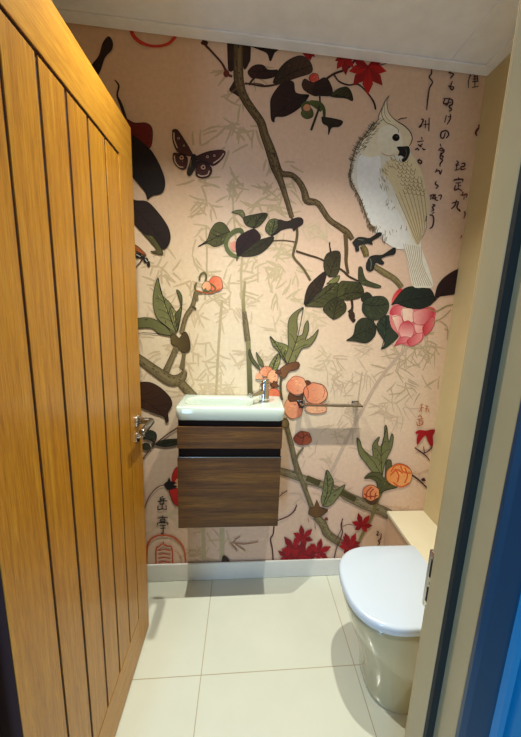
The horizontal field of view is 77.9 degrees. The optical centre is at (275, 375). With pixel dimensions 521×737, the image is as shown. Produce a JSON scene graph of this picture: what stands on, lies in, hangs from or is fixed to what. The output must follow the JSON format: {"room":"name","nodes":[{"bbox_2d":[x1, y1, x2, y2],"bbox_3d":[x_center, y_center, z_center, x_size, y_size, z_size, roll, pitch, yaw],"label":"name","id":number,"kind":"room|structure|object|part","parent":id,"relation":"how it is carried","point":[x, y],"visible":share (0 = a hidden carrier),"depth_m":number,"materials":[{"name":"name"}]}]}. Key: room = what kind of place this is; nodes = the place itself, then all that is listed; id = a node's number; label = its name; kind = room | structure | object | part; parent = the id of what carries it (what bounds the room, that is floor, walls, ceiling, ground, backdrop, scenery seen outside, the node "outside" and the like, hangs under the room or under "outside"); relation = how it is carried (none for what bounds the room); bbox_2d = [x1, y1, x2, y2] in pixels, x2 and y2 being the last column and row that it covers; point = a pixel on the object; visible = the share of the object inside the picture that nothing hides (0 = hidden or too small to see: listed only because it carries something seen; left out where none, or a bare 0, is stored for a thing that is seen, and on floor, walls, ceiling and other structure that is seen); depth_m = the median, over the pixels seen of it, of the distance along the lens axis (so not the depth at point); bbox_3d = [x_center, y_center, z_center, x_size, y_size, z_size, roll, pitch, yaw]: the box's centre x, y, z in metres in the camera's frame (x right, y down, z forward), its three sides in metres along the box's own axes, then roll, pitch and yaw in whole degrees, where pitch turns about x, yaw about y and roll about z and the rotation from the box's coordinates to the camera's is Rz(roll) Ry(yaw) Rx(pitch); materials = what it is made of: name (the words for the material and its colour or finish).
{"room":"bathroom","nodes":[
{"label":"bathroom","id":0,"kind":"room"},
{"bbox_2d":[115,575,407,736],"bbox_3d":[-0.061,1.310,0.770,2.500,0.050,2.208,1,11,-6],"label":"floor","id":1,"kind":"structure","parent":0,"point":[272,656],"depth_m":1.30,"materials":[{"name":"beige tile"}]},
{"bbox_2d":[339,545,427,714],"bbox_3d":[0.436,0.986,1.246,0.401,0.449,0.374,1,11,-6],"label":"toilet","id":2,"kind":"object","parent":1,"relation":"on","point":[382,586],"visible":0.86,"depth_m":1.14,"materials":[{"name":"ceramic"}]},
{"bbox_3d":[0.431,0.784,1.205,0.372,0.038,0.374,1,11,-6],"label":"lid","id":3,"kind":"part","parent":2,"relation":"part of","materials":[{"name":"white plastic"}]},
{"bbox_2d":[384,510,436,562],"bbox_3d":[0.743,1.022,1.304,0.208,0.384,0.996,1,11,-6],"label":"ledge","id":4,"kind":"object","parent":1,"relation":"on","point":[416,529],"visible":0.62,"depth_m":1.63,"materials":[{"name":"beige paint"}]},
{"bbox_3d":[0.747,1.031,1.306,0.200,0.365,0.996,1,11,-6],"label":"panel","id":5,"kind":"part","parent":4,"relation":"part of","materials":[{"name":"beige paper"}]},
{"bbox_2d":[65,22,485,563],"bbox_3d":[-0.054,-0.115,1.564,1.801,2.444,0.106,1,11,-6],"label":"wall","id":6,"kind":"structure","parent":0,"point":[299,218],"depth_m":1.45,"materials":[{"name":"multicoloured paper"}]},
{"bbox_2d":[177,419,282,527],"bbox_3d":[-0.209,0.419,1.498,0.442,0.498,0.204,1,11,-6],"label":"vanity cabinet","id":7,"kind":"object","parent":6,"relation":"attached to","point":[229,471],"visible":0.91,"depth_m":1.40,"materials":[{"name":"brown wood"}]},
{"bbox_3d":[-0.204,0.517,1.425,0.442,0.334,0.022,1,11,-6],"label":"cupboard door","id":8,"kind":"part","parent":7,"relation":"part of","materials":[{"name":"brown wood"}]},
{"bbox_3d":[-0.192,0.266,1.371,0.442,0.096,0.012,1,11,-6],"label":"drawer","id":9,"kind":"part","parent":7,"relation":"part of","materials":[{"name":"brown wood"}]},
{"bbox_2d":[176,394,284,420],"bbox_3d":[-0.196,0.144,1.443,0.455,0.056,0.208,1,11,-6],"label":"basin","id":10,"kind":"object","parent":7,"relation":"in","point":[191,406],"visible":0.92,"depth_m":1.36,"materials":[{"name":"white ceramic"}]},
{"bbox_2d":[248,378,269,402],"bbox_3d":[-0.072,0.070,1.416,0.052,0.110,0.116,12,14,39],"label":"mixer tap","id":11,"kind":"object","parent":10,"relation":"on","point":[262,392],"visible":1,"depth_m":1.42,"materials":[{"name":"silver metal"}]},
{"bbox_3d":[-0.085,0.078,1.403,0.028,0.024,0.078,12,14,39],"label":"spout","id":12,"kind":"part","parent":11,"relation":"part of","materials":[{"name":"silver metal"}]},
{"bbox_3d":[-0.055,0.025,1.419,0.044,0.022,0.071,7,12,23],"label":"lever","id":13,"kind":"part","parent":11,"relation":"part of","materials":[{"name":"silver metal"}]},
{"bbox_2d":[147,558,340,581],"bbox_3d":[-0.203,1.041,1.721,1.595,0.103,0.012,1,11,-6],"label":"baseboard","id":14,"kind":"structure","parent":6,"relation":"attached to","point":[325,566],"depth_m":1.72,"materials":[{"name":"white paint"}]},
{"bbox_2d":[56,8,495,75],"bbox_3d":[0.007,-1.295,1.257,1.801,0.008,0.051,1,11,-6],"label":"trim","id":15,"kind":"structure","parent":6,"relation":"attached to","point":[69,16],"depth_m":1.25,"materials":[{"name":"white paint"}]},
{"bbox_2d":[297,400,362,406],"bbox_3d":[0.264,0.138,1.552,0.311,0.012,0.078,1,11,-6],"label":"towel rail","id":16,"kind":"object","parent":6,"relation":"attached to","point":[302,402],"visible":1,"depth_m":1.52,"materials":[{"name":"grey metal"}]},
{"bbox_2d":[51,0,519,64],"bbox_3d":[0.006,-1.243,0.758,2.500,0.080,1.256,1,11,-6],"label":"ceiling","id":17,"kind":"structure","parent":0,"point":[427,28],"depth_m":1.15,"materials":[{"name":"white paint"}]},
{"bbox_2d":[451,0,500,59],"bbox_3d":[0.754,-1.181,0.836,0.005,0.004,0.953,1,11,-6],"label":"trim","id":18,"kind":"structure","parent":17,"relation":"attached to","point":[499,0],"depth_m":1.15,"materials":[{"name":"white paint"}]},
{"bbox_2d":[423,52,511,524],"bbox_3d":[0.946,0.020,1.098,0.100,2.444,1.256,1,11,-6],"label":"wall","id":19,"kind":"structure","parent":0,"point":[496,81],"depth_m":1.47,"materials":[{"name":"beige paint"}]},
{"bbox_2d":[486,36,513,66],"bbox_3d":[0.926,-1.175,0.854,0.048,0.008,0.953,1,11,-6],"label":"trim","id":20,"kind":"structure","parent":19,"relation":"attached to","point":[506,49],"depth_m":1.26,"materials":[{"name":"white paint"}]},
{"bbox_3d":[0.051,0.102,0.470,1.801,2.444,0.126,1,11,-6],"label":"wall","id":21,"kind":"structure","parent":0,"visible":0},
{"bbox_2d":[0,0,154,736],"bbox_3d":[-0.476,0.224,0.891,0.108,1.981,0.751,1,11,-6],"label":"door","id":22,"kind":"structure","parent":21,"relation":"in","point":[74,615],"depth_m":0.71,"materials":[{"name":"brown wood"}]},
{"bbox_3d":[-0.474,-0.700,0.774,0.040,0.124,0.622,1,11,-6],"label":"rail","id":23,"kind":"part","parent":22,"relation":"part of","materials":[{"name":"brown wood"}]},
{"bbox_3d":[-0.550,1.112,1.066,0.040,0.167,0.503,1,11,-6],"label":"rail","id":24,"kind":"part","parent":22,"relation":"part of","materials":[{"name":"brown wood"}]},
{"bbox_3d":[-0.515,0.171,1.203,0.009,0.048,0.048,1,11,-6],"label":"handle","id":25,"kind":"part","parent":22,"relation":"part of","materials":[{"name":"silver metal"}]},
{"bbox_3d":[-0.477,0.182,1.155,0.060,0.024,0.129,1,11,-6],"label":"lever","id":26,"kind":"part","parent":22,"relation":"part of","materials":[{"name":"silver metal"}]},
{"bbox_2d":[404,0,520,736],"bbox_3d":[-0.096,0.301,0.498,0.858,2.030,0.130,1,11,-6],"label":"trim","id":27,"kind":"structure","parent":21,"relation":"attached to","point":[489,393],"depth_m":0.48,"materials":[{"name":"paint"}]},
{"bbox_3d":[0.293,0.389,0.605,0.006,0.120,0.028,1,11,-6],"label":"strike plate","id":28,"kind":"part","parent":27,"relation":"part of","materials":[{"name":"silver metal"}]},
{"bbox_2d":[455,402,520,736],"bbox_3d":[0.373,0.303,0.464,0.132,2.080,0.024,1,11,-6],"label":"trim","id":29,"kind":"structure","parent":21,"relation":"attached to","point":[491,700],"depth_m":0.48,"materials":[{"name":"blue paint"}]}
]}

